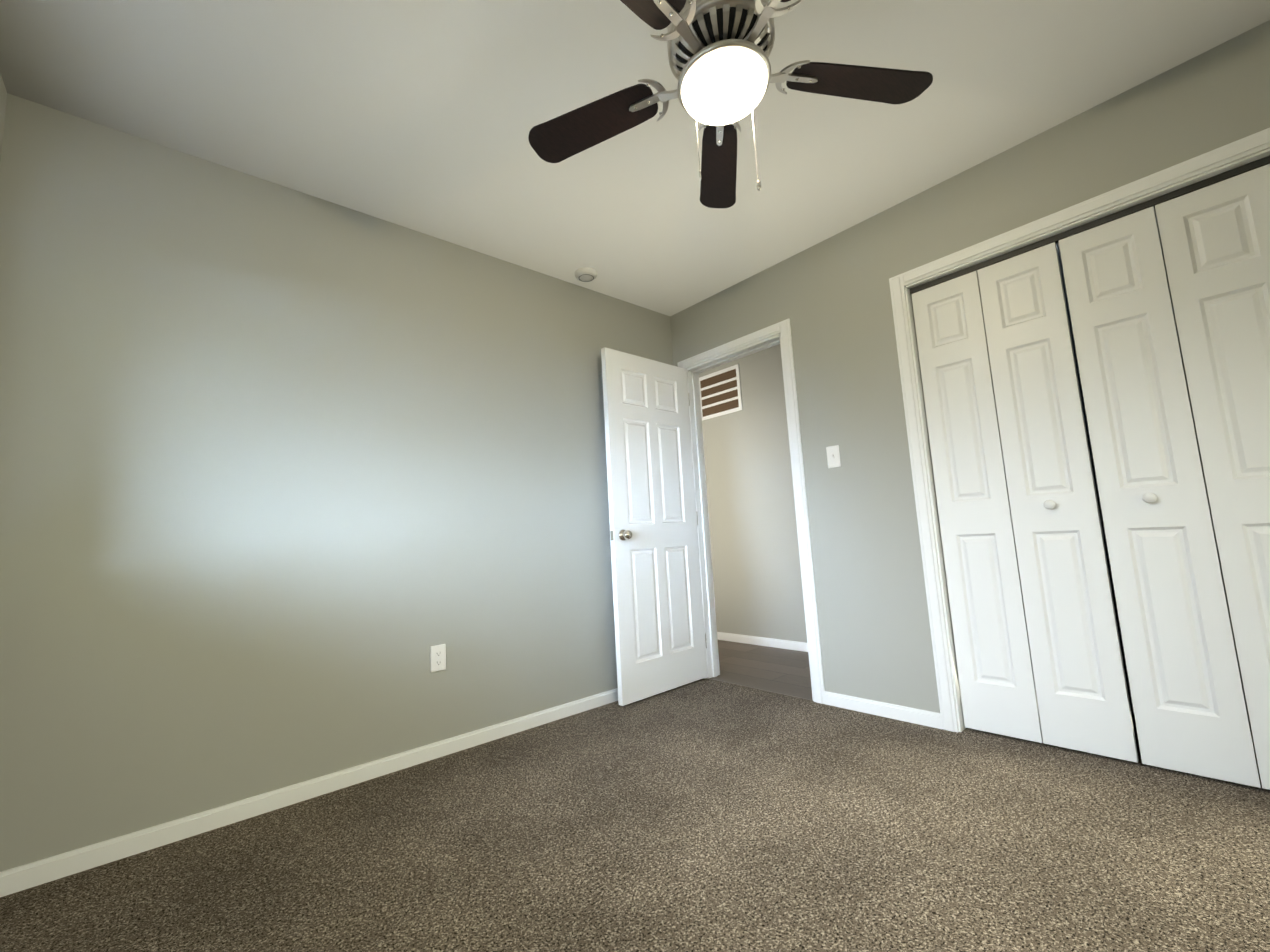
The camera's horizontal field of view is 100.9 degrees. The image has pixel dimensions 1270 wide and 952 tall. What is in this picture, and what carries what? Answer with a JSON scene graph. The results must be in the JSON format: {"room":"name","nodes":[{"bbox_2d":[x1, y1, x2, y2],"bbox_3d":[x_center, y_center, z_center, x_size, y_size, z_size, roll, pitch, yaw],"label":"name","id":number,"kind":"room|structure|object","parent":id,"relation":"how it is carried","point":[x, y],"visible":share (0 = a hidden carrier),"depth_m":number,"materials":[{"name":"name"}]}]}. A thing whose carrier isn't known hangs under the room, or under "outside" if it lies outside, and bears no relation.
{"room":"empty bedroom","nodes":[
{"label":"empty bedroom","id":0,"kind":"room"},
{"bbox_2d":[0,73,6,163],"bbox_3d":[-0.865,-0.243,0.229,0.115,2.440,3.450,3,-9,-41],"label":"wall","id":1,"kind":"structure","parent":0,"point":[3,95],"depth_m":1.66,"materials":[{"name":"grey paint"}]},
{"bbox_2d":[0,93,673,871],"bbox_3d":[-0.859,0.038,2.589,3.260,2.440,0.115,3,-9,-41],"label":"wall","id":2,"kind":"structure","parent":0,"point":[294,485],"depth_m":2.00,"materials":[{"name":"grey paint"}]},
{"bbox_2d":[0,688,617,896],"bbox_3d":[-0.740,1.208,2.411,3.000,0.064,0.013,3,-9,-41],"label":"baseboard","id":3,"kind":"structure","parent":2,"relation":"attached to","point":[34,874],"depth_m":1.87,"materials":[{"name":"white wood"}]},
{"bbox_2d":[430,644,445,672],"bbox_3d":[-0.883,0.818,2.353,0.070,0.114,0.008,3,-9,-41],"label":"electrical outlet plate","id":4,"kind":"object","parent":2,"relation":"attached to","point":[437,657],"visible":1,"depth_m":2.35,"materials":[{"name":"white plastic"}]},
{"bbox_2d":[0,678,1269,951],"bbox_3d":[0.384,1.050,1.120,3.030,0.050,3.450,3,-9,-41],"label":"floor carpet","id":5,"kind":"object","parent":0,"point":[704,814],"visible":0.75,"depth_m":1.49,"materials":[{"name":"brown carpet"}]},
{"bbox_2d":[0,0,1269,315],"bbox_3d":[0.245,-1.444,1.417,3.260,0.100,3.680,3,-9,-41],"label":"ceiling","id":6,"kind":"structure","parent":0,"point":[424,116],"depth_m":1.84,"materials":[{"name":"paint"}]},
{"bbox_2d":[575,267,596,281],"bbox_3d":[-0.282,-1.156,3.023,0.128,0.035,0.128,3,-9,-41],"label":"smoke detector","id":7,"kind":"object","parent":6,"relation":"attached to","point":[585,274],"visible":0.96,"depth_m":2.99,"materials":[{"name":"white plastic"}]},
{"bbox_2d":[528,0,932,207],"bbox_3d":[0.239,-1.097,1.474,1.251,0.575,1.277,3,-9,-41],"label":"ceiling fan","id":8,"kind":"object","parent":6,"relation":"hanging from","point":[719,52],"visible":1,"depth_m":1.55,"materials":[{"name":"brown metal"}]},
{"bbox_2d":[699,344,806,642],"bbox_3d":[1.065,0.134,4.295,0.115,2.440,3.295,3,-9,-41],"label":"wall","id":9,"kind":"structure","parent":0,"point":[757,582],"depth_m":4.27,"materials":[{"name":"grey paint"}]},
{"bbox_2d":[699,364,742,420],"bbox_3d":[0.740,-0.727,4.619,0.008,0.400,0.470,3,-9,-41],"label":"air vent","id":10,"kind":"object","parent":9,"relation":"in","point":[720,392],"visible":0.9,"depth_m":4.60,"materials":[{"name":"white metal"}]},
{"bbox_2d":[717,632,807,651],"bbox_3d":[1.082,1.309,4.113,0.013,0.064,3.065,3,-9,-41],"label":"baseboard","id":11,"kind":"structure","parent":9,"relation":"attached to","point":[762,641],"depth_m":4.17,"materials":[{"name":"white wood"}]},
{"bbox_2d":[670,20,1269,712],"bbox_3d":[1.495,-0.127,2.305,0.115,2.440,3.450,3,-9,-41],"label":"wall","id":12,"kind":"structure","parent":0,"point":[830,298],"depth_m":2.53,"materials":[{"name":"grey paint"}]},
{"bbox_2d":[601,347,707,705],"bbox_3d":[0.138,0.259,3.197,0.729,2.010,0.163,3,-9,-41],"label":"door","id":13,"kind":"structure","parent":12,"relation":"in","point":[660,639],"depth_m":3.15,"materials":[{"name":"paint"},{"name":"wood"},{"name":"nickel"}]},
{"bbox_2d":[677,319,824,703],"bbox_3d":[0.688,0.203,3.204,0.147,2.088,0.876,3,-9,-41],"label":"door frame","id":14,"kind":"structure","parent":12,"relation":"attached to","point":[758,341],"depth_m":3.12,"materials":[{"name":"white wood"}]},
{"bbox_2d":[826,445,840,467],"bbox_3d":[1.032,-0.101,2.731,0.016,0.114,0.070,3,-9,-41],"label":"light switch","id":15,"kind":"object","parent":12,"relation":"attached to","point":[833,456],"visible":1,"depth_m":2.73,"materials":[{"name":"white plastic"}]},
{"bbox_2d":[824,691,941,728],"bbox_3d":[1.166,1.114,2.512,0.013,0.064,0.554,3,-9,-41],"label":"baseboard","id":16,"kind":"structure","parent":12,"relation":"attached to","point":[898,712],"depth_m":2.48,"materials":[{"name":"white wood"}]},
{"bbox_2d":[889,128,1269,731],"bbox_3d":[1.749,0.000,1.997,0.131,2.088,1.256,3,-9,-41],"label":"trim","id":17,"kind":"structure","parent":12,"relation":"attached to","point":[1237,157],"depth_m":2.29,"materials":[{"name":"white wood"}]},
{"bbox_2d":[911,164,1269,789],"bbox_3d":[1.741,0.041,1.980,0.066,1.980,1.109,3,-9,-41],"label":"bifold closet door","id":18,"kind":"structure","parent":12,"relation":"in","point":[1039,658],"depth_m":1.94,"materials":[{"name":"white wood"}]},
{"bbox_2d":[709,640,1269,797],"bbox_3d":[1.179,1.260,3.257,1.000,0.050,4.475,3,-9,-41],"label":"floor","id":19,"kind":"structure","parent":0,"point":[777,670],"depth_m":3.19,"materials":[{"name":"brown carpet"}]},
{"bbox_2d":[1056,208,1251,730],"bbox_3d":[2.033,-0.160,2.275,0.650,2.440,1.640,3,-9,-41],"label":"closet door gap","id":20,"kind":"structure","parent":0,"point":[1098,498],"depth_m":2.44,"materials":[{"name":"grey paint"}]}
]}

